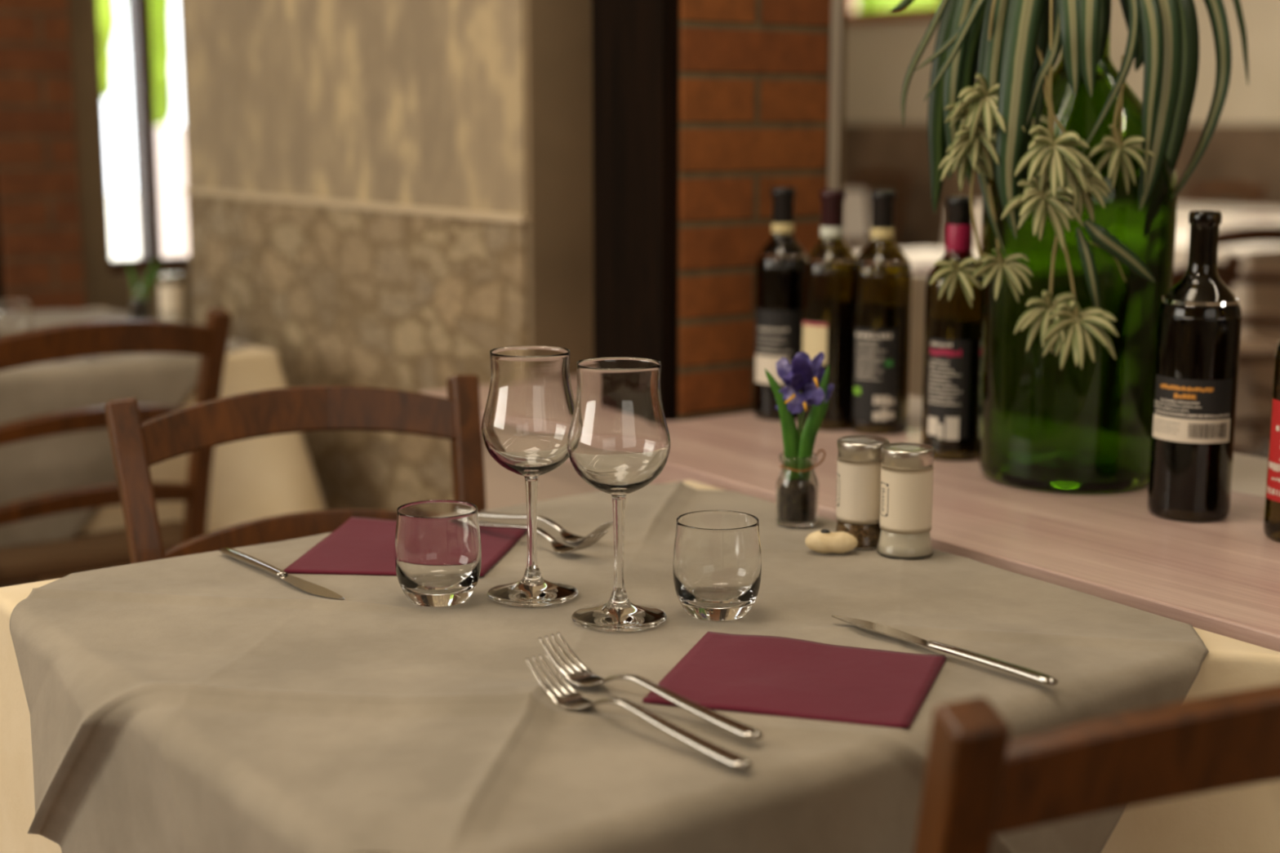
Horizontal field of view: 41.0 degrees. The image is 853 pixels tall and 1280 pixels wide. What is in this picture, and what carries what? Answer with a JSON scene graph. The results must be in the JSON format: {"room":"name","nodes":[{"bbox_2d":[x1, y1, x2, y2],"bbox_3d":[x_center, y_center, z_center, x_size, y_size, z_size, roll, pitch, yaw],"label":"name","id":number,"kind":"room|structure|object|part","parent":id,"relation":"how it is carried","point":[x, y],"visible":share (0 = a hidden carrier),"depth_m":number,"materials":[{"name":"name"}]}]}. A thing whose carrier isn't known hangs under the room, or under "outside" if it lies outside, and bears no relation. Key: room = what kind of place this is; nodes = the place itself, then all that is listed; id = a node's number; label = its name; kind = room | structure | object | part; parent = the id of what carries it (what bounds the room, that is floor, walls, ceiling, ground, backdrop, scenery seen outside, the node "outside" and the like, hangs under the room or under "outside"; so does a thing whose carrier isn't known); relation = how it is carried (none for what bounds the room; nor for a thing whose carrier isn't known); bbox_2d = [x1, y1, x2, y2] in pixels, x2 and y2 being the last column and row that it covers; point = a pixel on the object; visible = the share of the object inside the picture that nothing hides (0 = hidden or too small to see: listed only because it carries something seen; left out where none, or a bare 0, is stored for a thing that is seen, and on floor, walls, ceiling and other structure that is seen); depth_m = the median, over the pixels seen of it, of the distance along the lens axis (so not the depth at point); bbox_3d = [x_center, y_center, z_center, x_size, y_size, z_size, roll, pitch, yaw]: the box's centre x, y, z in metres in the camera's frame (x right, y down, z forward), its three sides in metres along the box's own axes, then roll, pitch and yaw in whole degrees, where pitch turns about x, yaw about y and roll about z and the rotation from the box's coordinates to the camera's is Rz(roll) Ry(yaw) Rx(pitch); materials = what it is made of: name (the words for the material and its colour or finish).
{"room":"restaurant","nodes":[
{"label":"restaurant","id":0,"kind":"room"},
{"bbox_2d":[0,0,85,311],"bbox_3d":[-1.325,-0.913,3.681,0.172,2.800,0.060,-7,13,-36],"label":"brick pier","id":1,"kind":"object","parent":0,"point":[41,227],"visible":0.38,"depth_m":3.71,"materials":[{"name":"red brick"}]},
{"bbox_2d":[68,0,192,324],"bbox_3d":[-2.619,-0.766,2.861,4.500,2.800,0.140,-7,13,-36],"label":"wall","id":2,"kind":"structure","parent":0,"point":[103,289],"depth_m":3.85,"materials":[{"name":"brown paint"}]},
{"bbox_2d":[0,237,4,300],"bbox_3d":[-1.414,-0.903,3.625,0.040,2.800,0.045,-7,13,-36],"label":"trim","id":3,"kind":"structure","parent":2,"relation":"attached to","point":[2,288],"depth_m":3.72,"materials":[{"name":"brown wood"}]},
{"bbox_2d":[95,0,190,274],"bbox_3d":[-1.133,-1.178,3.885,0.285,1.650,0.070,-7,13,-36],"label":"window","id":4,"kind":"structure","parent":2,"relation":"in","point":[139,41],"depth_m":3.96,"materials":[{"name":"white glass"}]},
{"bbox_2d":[177,0,527,214],"bbox_3d":[-0.461,-1.322,3.112,0.300,1.794,1.352,-7,13,-36],"label":"wall","id":5,"kind":"structure","parent":0,"point":[419,103],"depth_m":3.04,"materials":[{"name":"beige paint"}]},
{"bbox_2d":[186,194,528,511],"bbox_3d":[-0.462,0.063,3.360,0.302,0.992,1.350,-7,13,-36],"label":"stone wall","id":6,"kind":"structure","parent":0,"point":[342,296],"depth_m":3.12,"materials":[{"name":"beige stone"}]},
{"bbox_2d":[182,187,528,223],"bbox_3d":[-0.464,-0.432,3.270,0.310,0.014,1.361,-7,13,-36],"label":"trim","id":7,"kind":"structure","parent":6,"relation":"on","point":[405,209],"depth_m":3.03,"materials":[{"name":"beige paint"}]},
{"bbox_2d":[524,0,847,375],"bbox_3d":[0.092,-0.749,2.768,0.654,2.800,0.012,-7,13,-36],"label":"wall","id":8,"kind":"structure","parent":0,"point":[558,33],"depth_m":2.66,"materials":[{"name":"beige paint"}]},
{"bbox_2d":[677,0,831,420],"bbox_3d":[0.116,-0.676,2.358,0.263,2.800,0.155,-7,13,-36],"label":"brick pillar","id":9,"kind":"structure","parent":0,"point":[753,91],"depth_m":2.34,"materials":[{"name":"red brick"}]},
{"bbox_2d":[591,0,679,421],"bbox_3d":[-0.007,-0.662,2.281,0.028,2.800,0.163,-7,13,-36],"label":"beam","id":10,"kind":"structure","parent":9,"relation":"attached to","point":[635,43],"depth_m":2.32,"materials":[{"name":"brown wood"}]},
{"bbox_2d":[827,0,841,189],"bbox_3d":[0.227,-0.698,2.479,0.060,2.800,0.130,-7,13,-36],"label":"trim","id":11,"kind":"structure","parent":9,"relation":"attached to","point":[836,5],"depth_m":2.48,"materials":[{"name":"beige"}]},
{"bbox_2d":[843,0,1279,249],"bbox_3d":[4.051,-1.530,7.131,0.215,2.800,11.300,-7,13,-36],"label":"wall","id":12,"kind":"structure","parent":0,"point":[879,54],"depth_m":9.98,"materials":[{"name":"beige paint"}]},
{"bbox_2d":[846,0,941,22],"bbox_3d":[1.740,-2.694,9.956,0.180,0.605,1.850,-7,13,-36],"label":"window","id":13,"kind":"structure","parent":12,"relation":"in","point":[857,11],"depth_m":10.30,"materials":[{"name":"green glass"}]},
{"bbox_3d":[1.792,-2.728,9.989,0.050,0.550,1.750,-7,13,-36],"label":"frame","id":14,"kind":"part","parent":13,"relation":"part of","materials":[{"name":"wood"}]},
{"bbox_3d":[1.790,-2.727,9.988,0.004,0.550,1.750,-7,13,-36],"label":"pane","id":15,"kind":"part","parent":13,"relation":"part of","materials":[{"name":"clear glass"}]},
{"bbox_2d":[1243,441,1268,458],"bbox_3d":[-0.021,0.406,4.543,10.400,0.100,11.500,-7,13,-36],"label":"floor","id":16,"kind":"structure","parent":0,"point":[1263,453],"depth_m":6.00,"materials":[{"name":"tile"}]},
{"bbox_2d":[0,308,231,584],"bbox_3d":[-0.962,0.222,2.859,0.425,0.856,0.514,-7,13,-36],"label":"dining chair","id":17,"kind":"object","parent":16,"relation":"on","point":[106,548],"visible":0.45,"depth_m":2.68,"materials":[{"name":"brown wood"}]},
{"bbox_3d":[-0.997,0.189,2.901,0.410,0.035,0.390,-7,13,-36],"label":"seat","id":18,"kind":"part","parent":17,"relation":"part of","materials":[{"name":"brown wood"}]},
{"bbox_3d":[-0.846,-0.006,2.658,0.362,0.052,0.048,-7,13,-36],"label":"rail","id":19,"kind":"part","parent":17,"relation":"part of","materials":[{"name":"brown wood"}]},
{"bbox_3d":[-0.860,0.116,2.700,0.344,0.050,0.048,-7,13,-36],"label":"rail","id":20,"kind":"part","parent":17,"relation":"part of","materials":[{"name":"brown wood"}]},
{"bbox_3d":[-0.825,-0.126,2.607,0.385,0.073,0.052,-7,13,-36],"label":"rail","id":21,"kind":"part","parent":17,"relation":"part of","materials":[{"name":"brown wood"}]},
{"bbox_3d":[-0.709,0.229,2.822,0.137,0.856,0.044,6,12,32],"label":"post","id":22,"kind":"part","parent":17,"relation":"part of","materials":[{"name":"brown wood"}]},
{"bbox_2d":[104,374,486,564],"bbox_3d":[-0.281,0.410,1.809,0.425,0.856,0.514,-5,11,-26],"label":"dining chair","id":23,"kind":"object","parent":16,"relation":"on","point":[136,446],"visible":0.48,"depth_m":1.93,"materials":[{"name":"brown wood"}]},
{"bbox_3d":[-0.525,0.396,1.887,0.137,0.856,0.044,9,14,41],"label":"post","id":24,"kind":"part","parent":23,"relation":"part of","materials":[{"name":"brown wood"}]},
{"bbox_3d":[-0.370,0.123,1.935,0.362,0.052,0.048,-5,11,-26],"label":"rail","id":25,"kind":"part","parent":23,"relation":"part of","materials":[{"name":"brown wood"}]},
{"bbox_3d":[-0.386,-0.008,1.944,0.385,0.073,0.052,-5,11,-26],"label":"rail","id":26,"kind":"part","parent":23,"relation":"part of","materials":[{"name":"brown wood"}]},
{"bbox_3d":[-0.201,0.367,2.048,0.044,0.856,0.137,-1,10,-6],"label":"post","id":27,"kind":"part","parent":23,"relation":"part of","materials":[{"name":"brown wood"}]},
{"bbox_2d":[418,375,1279,652],"bbox_3d":[0.690,0.494,1.638,0.676,0.751,2.832,-7,13,-36],"label":"countertop","id":28,"kind":"structure","parent":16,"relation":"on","point":[1222,577],"depth_m":1.73,"materials":[{"name":"brown wood"}]},
{"bbox_2d":[753,186,806,420],"bbox_3d":[0.192,-0.166,2.316,0.073,0.311,0.072,-7,13,-36],"label":"wine bottle","id":29,"kind":"object","parent":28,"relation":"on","point":[779,266],"visible":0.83,"depth_m":2.29,"materials":[{"name":"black glass"}]},
{"bbox_2d":[800,189,856,431],"bbox_3d":[0.249,-0.153,2.243,0.076,0.311,0.075,-7,13,-36],"label":"wine bottle","id":30,"kind":"object","parent":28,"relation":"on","point":[826,282],"visible":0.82,"depth_m":2.21,"materials":[{"name":"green glass"}]},
{"bbox_2d":[848,190,911,435],"bbox_3d":[0.311,-0.148,2.214,0.079,0.311,0.078,-7,13,-36],"label":"wine bottle","id":31,"kind":"object","parent":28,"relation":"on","point":[880,323],"visible":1,"depth_m":2.19,"materials":[{"name":"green glass"}]},
{"bbox_2d":[920,196,980,461],"bbox_3d":[0.377,-0.117,2.043,0.075,0.311,0.076,-2,10,-11],"label":"wine bottle","id":32,"kind":"object","parent":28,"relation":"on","point":[950,380],"visible":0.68,"depth_m":2.02,"materials":[{"name":"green glass"}]},
{"bbox_2d":[978,0,1177,493],"bbox_3d":[0.484,-0.238,1.892,0.208,0.602,0.208,-2,10,-12],"label":"glass vase","id":33,"kind":"object","parent":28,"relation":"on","point":[1043,426],"visible":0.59,"depth_m":1.83,"materials":[{"name":"green glass"}]},
{"bbox_2d":[889,0,1248,369],"bbox_3d":[0.473,-0.344,1.817,0.416,0.544,0.232,0,10,0],"label":"spider plant","id":34,"kind":"object","parent":33,"relation":"in","point":[1012,48],"visible":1,"depth_m":1.76,"materials":[{"name":"green plant"}]},
{"bbox_2d":[1147,210,1241,522],"bbox_3d":[0.565,-0.062,1.736,0.082,0.310,0.082,-7,13,-36],"label":"wine bottle","id":35,"kind":"object","parent":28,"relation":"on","point":[1199,324],"visible":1,"depth_m":1.71,"materials":[{"name":"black glass"}]},
{"bbox_2d":[1262,339,1279,542],"bbox_3d":[0.646,-0.036,1.637,0.078,0.293,0.078,-7,13,-36],"label":"wine bottle","id":36,"kind":"object","parent":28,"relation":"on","point":[1271,525],"visible":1,"depth_m":1.64,"materials":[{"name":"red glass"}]},
{"bbox_2d":[844,169,911,253],"bbox_3d":[1.278,-1.085,10.161,0.514,0.856,0.425,-9,13,-40],"label":"dining chair","id":37,"kind":"object","parent":16,"relation":"on","point":[904,179],"visible":0.34,"depth_m":10.10,"materials":[{"name":"brown wood"}]},
{"bbox_3d":[1.213,-0.831,9.909,0.036,0.445,0.036,-9,13,-40],"label":"leg","id":38,"kind":"part","parent":37,"relation":"part of","materials":[{"name":"brown wood"}]},
{"bbox_3d":[1.297,-1.129,10.412,0.044,0.856,0.137,5,12,28],"label":"post","id":39,"kind":"part","parent":37,"relation":"part of","materials":[{"name":"brown wood"}]},
{"bbox_3d":[1.233,-1.102,10.118,0.390,0.035,0.410,-9,13,-40],"label":"seat","id":40,"kind":"part","parent":37,"relation":"part of","materials":[{"name":"brown"}]},
{"bbox_3d":[1.454,-1.492,10.240,0.052,0.073,0.385,-9,13,-40],"label":"rail","id":41,"kind":"part","parent":37,"relation":"part of","materials":[{"name":"brown wood"}]},
{"bbox_3d":[1.427,-1.363,10.240,0.048,0.052,0.362,-9,13,-40],"label":"rail","id":42,"kind":"part","parent":37,"relation":"part of","materials":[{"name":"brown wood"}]},
{"bbox_3d":[1.533,-1.081,10.140,0.137,0.856,0.044,-4,11,-19],"label":"post","id":43,"kind":"part","parent":37,"relation":"part of","materials":[{"name":"brown wood"}]},
{"bbox_2d":[913,684,1279,852],"bbox_3d":[0.281,0.515,1.226,0.425,0.856,0.514,-3,11,-19],"label":"dining chair","id":44,"kind":"object","parent":16,"relation":"on","point":[980,784],"visible":1,"depth_m":0.89,"materials":[{"name":"brown wood"}]},
{"bbox_3d":[0.168,0.555,1.000,0.044,0.856,0.137,0,10,2],"label":"post","id":45,"kind":"part","parent":44,"relation":"part of","materials":[{"name":"brown wood"}]},
{"bbox_3d":[0.356,0.172,0.942,0.385,0.073,0.052,-3,11,-19],"label":"rail","id":46,"kind":"part","parent":44,"relation":"part of","materials":[{"name":"brown wood"}]},
{"bbox_2d":[1172,253,1244,291],"bbox_3d":[1.027,0.035,3.908,0.514,0.856,0.425,9,14,43],"label":"dining chair","id":47,"kind":"object","parent":16,"relation":"on","point":[1228,272],"visible":0.09,"depth_m":3.80,"materials":[{"name":"brown wood"}]},
{"bbox_3d":[1.194,-0.319,3.683,0.052,0.073,0.385,9,14,43],"label":"rail","id":48,"kind":"part","parent":47,"relation":"part of","materials":[{"name":"brown wood"}]},
{"bbox_3d":[1.282,0.033,3.916,0.137,0.856,0.044,4,11,22],"label":"post","id":49,"kind":"part","parent":47,"relation":"part of","materials":[{"name":"brown wood"}]},
{"bbox_2d":[1187,180,1266,207],"bbox_3d":[2.670,-0.747,8.275,0.514,0.856,0.425,-6,12,-32],"label":"dining chair","id":50,"kind":"object","parent":16,"relation":"on","point":[1258,193],"visible":0.19,"depth_m":8.33,"materials":[{"name":"brown wood"}]},
{"bbox_3d":[2.725,-0.791,8.521,0.044,0.856,0.137,7,13,36],"label":"post","id":51,"kind":"part","parent":50,"relation":"part of","materials":[{"name":"brown wood"}]},
{"bbox_3d":[2.865,-1.151,8.329,0.052,0.073,0.385,-6,12,-32],"label":"rail","id":52,"kind":"part","parent":50,"relation":"part of","materials":[{"name":"brown wood"}]},
{"bbox_3d":[2.920,-0.737,8.220,0.137,0.856,0.044,-2,10,-11],"label":"post","id":53,"kind":"part","parent":50,"relation":"part of","materials":[{"name":"brown wood"}]},
{"bbox_2d":[1217,225,1279,453],"bbox_3d":[1.784,-0.207,5.259,0.425,0.856,0.514,-1,10,-6],"label":"dining chair","id":54,"kind":"object","parent":16,"relation":"on","point":[1255,349],"visible":0.26,"depth_m":5.05,"materials":[{"name":"brown wood"}]},
{"bbox_3d":[1.810,-0.548,4.965,0.385,0.073,0.052,-1,10,-6],"label":"rail","id":55,"kind":"part","parent":54,"relation":"part of","materials":[{"name":"brown wood"}]},
{"bbox_3d":[1.806,-0.429,5.022,0.362,0.052,0.048,-1,10,-6],"label":"rail","id":56,"kind":"part","parent":54,"relation":"part of","materials":[{"name":"brown wood"}]},
{"bbox_3d":[1.778,-0.242,5.313,0.410,0.035,0.390,-1,10,-6],"label":"seat","id":57,"kind":"part","parent":54,"relation":"part of","materials":[{"name":"brown wood"}]},
{"bbox_3d":[1.804,-0.308,5.069,0.344,0.050,0.048,-1,10,-6],"label":"rail","id":58,"kind":"part","parent":54,"relation":"part of","materials":[{"name":"brown wood"}]},
{"bbox_3d":[2.004,-0.291,6.035,0.814,0.746,0.814,-7,13,-36],"label":"dining table","id":59,"kind":"object","parent":16,"relation":"on","visible":0},
{"bbox_2d":[1173,226,1279,453],"bbox_3d":[2.002,-0.346,6.028,0.912,0.640,0.992,-7,13,-36],"label":"tablecloth","id":60,"kind":"object","parent":59,"relation":"on","point":[1261,299],"visible":0.16,"depth_m":5.45,"materials":[{"name":"white fabric"}]},
{"bbox_3d":[-0.047,0.523,1.490,0.740,0.746,0.726,-7,13,-36],"label":"dining table","id":61,"kind":"object","parent":16,"relation":"on","visible":0},
{"bbox_2d":[0,480,1279,852],"bbox_3d":[-0.054,0.365,1.437,0.856,0.420,1.067,-7,13,-36],"label":"tablecloth","id":62,"kind":"object","parent":61,"relation":"on","point":[1245,819],"visible":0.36,"depth_m":1.31,"materials":[{"name":"beige fabric"}]},
{"bbox_2d":[9,480,1208,852],"bbox_3d":[-0.057,0.307,1.442,0.824,0.350,0.810,-7,12,-33],"label":"topper","id":63,"kind":"object","parent":62,"relation":"on","point":[209,702],"visible":0.74,"depth_m":1.23,"materials":[{"name":"beige fabric"}]},
{"bbox_2d":[219,547,344,599],"bbox_3d":[-0.321,0.130,1.514,0.018,0.006,0.218,-8,13,-39],"label":"knife","id":64,"kind":"object","parent":63,"relation":"on","point":[311,588],"visible":1,"depth_m":1.51,"materials":[{"name":"silver metal"}]},
{"bbox_3d":[-0.351,0.123,1.553,0.011,0.006,0.118,-8,13,-39],"label":"handle","id":65,"kind":"part","parent":64,"relation":"part of","materials":[{"name":"silver metal"}]},
{"bbox_3d":[-0.285,0.138,1.471,0.018,0.001,0.105,-8,13,-39],"label":"blade","id":66,"kind":"part","parent":64,"relation":"part of","materials":[{"name":"silver metal"}]},
{"bbox_2d":[283,516,527,576],"bbox_3d":[-0.213,0.113,1.624,0.188,0.004,0.211,1,10,7],"label":"napkin","id":67,"kind":"object","parent":63,"relation":"on","point":[361,545],"visible":0.63,"depth_m":1.61,"materials":[{"name":"fabric"}]},
{"bbox_2d":[478,520,608,553],"bbox_3d":[-0.111,0.097,1.635,0.208,0.025,0.023,9,14,43],"label":"fork","id":68,"kind":"object","parent":67,"relation":"on","point":[558,547],"visible":0.88,"depth_m":1.61,"materials":[{"name":"silver metal"}]},
{"bbox_3d":[-0.133,0.097,1.656,0.148,0.016,0.013,9,14,43],"label":"handle","id":69,"kind":"part","parent":68,"relation":"part of","materials":[{"name":"silver metal"}]},
{"bbox_2d":[394,499,481,607],"bbox_3d":[-0.170,0.107,1.440,0.073,0.078,0.073,-6,12,-30],"label":"tumbler","id":70,"kind":"object","parent":63,"relation":"on","point":[437,545],"visible":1,"depth_m":1.41,"materials":[{"name":"clear glass"}]},
{"bbox_2d":[481,345,577,606],"bbox_3d":[-0.091,0.040,1.443,0.083,0.210,0.083,-1,10,-8],"label":"wine glass","id":71,"kind":"object","parent":63,"relation":"on","point":[530,405],"visible":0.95,"depth_m":1.41,"materials":[{"name":"clear glass"}]},
{"bbox_2d":[481,345,574,481],"bbox_3d":[-0.091,-0.009,1.434,0.083,0.110,0.083,-7,13,-36],"label":"bowl","id":72,"kind":"object","parent":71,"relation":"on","point":[530,405],"depth_m":1.40,"materials":[{"name":"clear glass"}]},
{"bbox_3d":[-0.091,0.083,1.450,0.011,0.076,0.011,-7,13,-36],"label":"stem","id":73,"kind":"part","parent":71,"relation":"part of","materials":[{"name":"clear glass"}]},
{"bbox_2d":[477,511,613,542],"bbox_3d":[-0.107,0.089,1.677,0.208,0.025,0.023,9,13,40],"label":"fork","id":74,"kind":"object","parent":63,"relation":"on","point":[566,535],"visible":0.84,"depth_m":1.65,"materials":[{"name":"silver metal"}]},
{"bbox_3d":[-0.130,0.090,1.697,0.148,0.016,0.013,9,13,40],"label":"handle","id":75,"kind":"part","parent":74,"relation":"part of","materials":[{"name":"silver metal"}]},
{"bbox_2d":[566,356,671,631],"bbox_3d":[-0.017,0.053,1.373,0.083,0.210,0.083,1,10,3],"label":"wine glass","id":76,"kind":"object","parent":63,"relation":"on","point":[619,443],"visible":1,"depth_m":1.34,"materials":[{"name":"clear glass"}]},
{"bbox_3d":[-0.017,0.095,1.380,0.011,0.076,0.011,-7,13,-36],"label":"stem","id":77,"kind":"part","parent":76,"relation":"part of","materials":[{"name":"clear glass"}]},
{"bbox_2d":[566,356,671,499],"bbox_3d":[-0.017,0.004,1.364,0.083,0.110,0.083,-7,13,-36],"label":"bowl","id":78,"kind":"object","parent":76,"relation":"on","point":[619,443],"depth_m":1.33,"materials":[{"name":"clear glass"}]},
{"bbox_2d":[525,653,751,770],"bbox_3d":[-0.003,0.188,1.135,0.023,0.025,0.208,-9,14,-41],"label":"fork","id":79,"kind":"object","parent":63,"relation":"on","point":[572,700],"visible":1,"depth_m":1.13,"materials":[{"name":"silver metal"}]},
{"bbox_3d":[0.017,0.196,1.114,0.013,0.016,0.148,-9,14,-41],"label":"handle","id":80,"kind":"part","parent":79,"relation":"part of","materials":[{"name":"silver metal"}]},
{"bbox_2d":[538,632,763,740],"bbox_3d":[0.005,0.178,1.179,0.023,0.025,0.208,-10,14,-43],"label":"fork","id":81,"kind":"object","parent":63,"relation":"on","point":[584,677],"visible":1,"depth_m":1.18,"materials":[{"name":"silver metal"}]},
{"bbox_3d":[0.026,0.186,1.158,0.013,0.016,0.148,-9,14,-43],"label":"handle","id":82,"kind":"part","parent":81,"relation":"part of","materials":[{"name":"silver metal"}]},
{"bbox_2d":[672,510,761,621],"bbox_3d":[0.063,0.114,1.400,0.073,0.078,0.073,-5,11,-27],"label":"tumbler","id":83,"kind":"object","parent":63,"relation":"on","point":[717,557],"visible":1,"depth_m":1.37,"materials":[{"name":"clear glass"}]},
{"bbox_2d":[642,631,946,728],"bbox_3d":[0.117,0.181,1.244,0.188,0.004,0.170,3,11,18],"label":"napkin","id":84,"kind":"object","parent":63,"relation":"on","point":[755,674],"visible":0.98,"depth_m":1.23,"materials":[{"name":"fabric"}]},
{"bbox_2d":[775,448,825,527],"bbox_3d":[0.157,0.060,1.712,0.043,0.076,0.043,8,13,39],"label":"jar","id":85,"kind":"object","parent":63,"relation":"on","point":[797,492],"visible":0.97,"depth_m":1.70,"materials":[{"name":"clear glass"}]},
{"bbox_2d":[764,351,834,457],"bbox_3d":[0.160,0.000,1.693,0.066,0.148,0.036,-4,11,-21],"label":"flower","id":86,"kind":"object","parent":85,"relation":"in","point":[806,375],"visible":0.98,"depth_m":1.69,"materials":[{"name":"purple plant"}]},
{"bbox_3d":[0.158,0.018,1.704,0.004,0.108,0.003,2,10,8],"label":"stem","id":87,"kind":"part","parent":86,"relation":"part of","materials":[{"name":"green plant"}]},
{"bbox_3d":[0.161,0.015,1.704,0.010,0.115,0.003,0,10,0],"label":"stem","id":88,"kind":"part","parent":86,"relation":"part of","materials":[{"name":"green plant"}]},
{"bbox_2d":[804,528,857,553],"bbox_3d":[0.179,0.107,1.599,0.049,0.023,0.028,1,10,7],"label":"pebble","id":89,"kind":"object","parent":63,"relation":"on","point":[823,541],"visible":1,"depth_m":1.59,"materials":[{"name":"beige stone"}]},
{"bbox_2d":[820,528,830,533],"bbox_3d":[0.172,0.097,1.595,0.010,0.003,0.007,1,10,7],"label":"wick","id":90,"kind":"object","parent":89,"relation":"on","point":[824,531],"depth_m":1.59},
{"bbox_2d":[835,435,888,550],"bbox_3d":[0.211,0.062,1.625,0.052,0.101,0.052,-7,13,-36],"label":"shaker","id":91,"kind":"object","parent":63,"relation":"on","point":[860,456],"visible":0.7,"depth_m":1.61,"materials":[{"name":"clear glass"}]},
{"bbox_3d":[0.211,0.069,1.627,0.052,0.088,0.052,-7,13,-36],"label":"glass","id":92,"kind":"part","parent":91,"relation":"part of","materials":[{"name":"brown"}]},
{"bbox_2d":[876,442,934,559],"bbox_3d":[0.247,0.069,1.589,0.052,0.101,0.052,-7,13,-36],"label":"shaker","id":93,"kind":"object","parent":63,"relation":"on","point":[907,468],"visible":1,"depth_m":1.57,"materials":[{"name":"clear glass"}]},
{"bbox_3d":[0.247,0.075,1.591,0.052,0.088,0.052,-7,13,-36],"label":"glass","id":94,"kind":"part","parent":93,"relation":"part of","materials":[{"name":"white"}]},
{"bbox_2d":[831,615,1057,685],"bbox_3d":[0.227,0.166,1.298,0.018,0.006,0.218,-8,13,-38],"label":"knife","id":95,"kind":"object","parent":63,"relation":"on","point":[1030,674],"visible":1,"depth_m":1.28,"materials":[{"name":"silver metal"}]},
{"bbox_3d":[0.191,0.159,1.341,0.018,0.001,0.105,-8,13,-38],"label":"blade","id":96,"kind":"part","parent":95,"relation":"part of","materials":[{"name":"silver metal"}]},
{"bbox_3d":[0.257,0.173,1.258,0.011,0.006,0.118,-8,13,-38],"label":"handle","id":97,"kind":"part","parent":95,"relation":"part of","materials":[{"name":"silver metal"}]},
{"bbox_3d":[-1.373,0.233,3.110,1.149,0.746,0.874,-7,13,-36],"label":"dining table","id":98,"kind":"object","parent":16,"relation":"on","visible":0},
{"bbox_2d":[39,307,326,581],"bbox_3d":[-1.375,0.090,3.086,1.317,0.460,1.210,-7,13,-36],"label":"tablecloth","id":99,"kind":"object","parent":98,"relation":"on","point":[255,478],"visible":0.24,"depth_m":3.00,"materials":[{"name":"beige fabric"}]},
{"bbox_2d":[0,309,254,587],"bbox_3d":[-1.361,0.101,3.078,1.234,0.493,1.000,-7,13,-36],"label":"topper","id":100,"kind":"object","parent":99,"relation":"on","point":[39,466],"visible":0.36,"depth_m":2.82,"materials":[{"name":"grey fabric"}]},
{"bbox_2d":[0,299,32,336],"bbox_3d":[-1.130,-0.186,3.076,0.073,0.078,0.073,-1,10,-8],"label":"tumbler","id":101,"kind":"object","parent":100,"relation":"on","point":[15,315],"visible":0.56,"depth_m":3.05,"materials":[{"name":"clear glass"}]},
{"bbox_2d":[86,355,96,359],"bbox_3d":[-0.969,-0.139,2.954,0.023,0.025,0.208,-6,12,-30],"label":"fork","id":102,"kind":"object","parent":100,"relation":"on","point":[93,357],"visible":0.03,"depth_m":2.87,"materials":[{"name":"silver metal"}]},
{"bbox_2d":[128,283,152,319],"bbox_3d":[-1.006,-0.250,3.444,0.043,0.076,0.043,8,13,39],"label":"jar","id":103,"kind":"object","parent":100,"relation":"on","point":[140,302],"visible":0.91,"depth_m":3.43,"materials":[{"name":"glass"}]},
{"bbox_2d":[128,257,163,296],"bbox_3d":[-0.991,-0.280,3.439,0.068,0.122,0.017,-1,10,-4],"label":"leaf sprig","id":104,"kind":"object","parent":103,"relation":"in","point":[147,282],"visible":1,"depth_m":3.43,"materials":[{"name":"green plant"}]},
{"bbox_2d":[157,273,186,323],"bbox_3d":[-0.920,-0.249,3.361,0.052,0.101,0.052,-7,13,-36],"label":"shaker","id":105,"kind":"object","parent":100,"relation":"on","point":[171,286],"visible":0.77,"depth_m":3.34,"materials":[{"name":"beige glass"}]},
{"bbox_3d":[-0.920,-0.242,3.363,0.052,0.088,0.052,-7,13,-36],"label":"glass","id":106,"kind":"part","parent":105,"relation":"part of","materials":[{"name":"white"}]},
{"bbox_3d":[0.876,-0.107,5.012,0.664,0.746,0.764,-7,13,-36],"label":"dining table","id":107,"kind":"object","parent":16,"relation":"on","visible":0},
{"bbox_2d":[853,248,979,397],"bbox_3d":[0.878,-0.162,5.001,0.760,0.640,0.944,-7,13,-36],"label":"tablecloth","id":108,"kind":"object","parent":107,"relation":"on","point":[923,256],"visible":0.05,"depth_m":4.58,"materials":[{"name":"white fabric"}]},
{"bbox_2d":[911,265,933,271],"bbox_3d":[0.827,-0.432,4.671,0.170,0.004,0.170,-7,13,-36],"label":"napkin","id":109,"kind":"object","parent":108,"relation":"on","point":[923,268],"visible":0.28,"depth_m":4.67,"materials":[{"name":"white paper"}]},
{"bbox_3d":[2.442,-0.638,7.977,0.864,0.746,1.864,-7,13,-36],"label":"dining table","id":110,"kind":"object","parent":16,"relation":"on","visible":0},
{"bbox_2d":[943,202,1279,252],"bbox_3d":[2.441,-0.693,7.966,0.956,0.640,2.040,-7,13,-36],"label":"tablecloth","id":111,"kind":"object","parent":110,"relation":"on","point":[1228,220],"visible":0.12,"depth_m":7.62,"materials":[{"name":"white fabric"}]},
{"bbox_2d":[1234,214,1279,217],"bbox_3d":[2.612,-0.883,7.195,0.170,0.004,0.170,-7,13,-36],"label":"napkin","id":112,"kind":"object","parent":111,"relation":"on","point":[1248,215],"visible":1,"depth_m":7.19,"materials":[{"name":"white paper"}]},
{"bbox_3d":[1.044,-1.026,10.142,0.294,0.746,0.464,-7,13,-36],"label":"dining table","id":113,"kind":"object","parent":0,"visible":0},
{"bbox_2d":[843,189,870,253],"bbox_3d":[1.044,-1.081,10.135,0.390,0.640,0.644,-7,13,-36],"label":"tablecloth","id":114,"kind":"object","parent":113,"relation":"on","point":[855,215],"visible":0.19,"depth_m":9.94,"materials":[{"name":"white fabric"}]}
]}

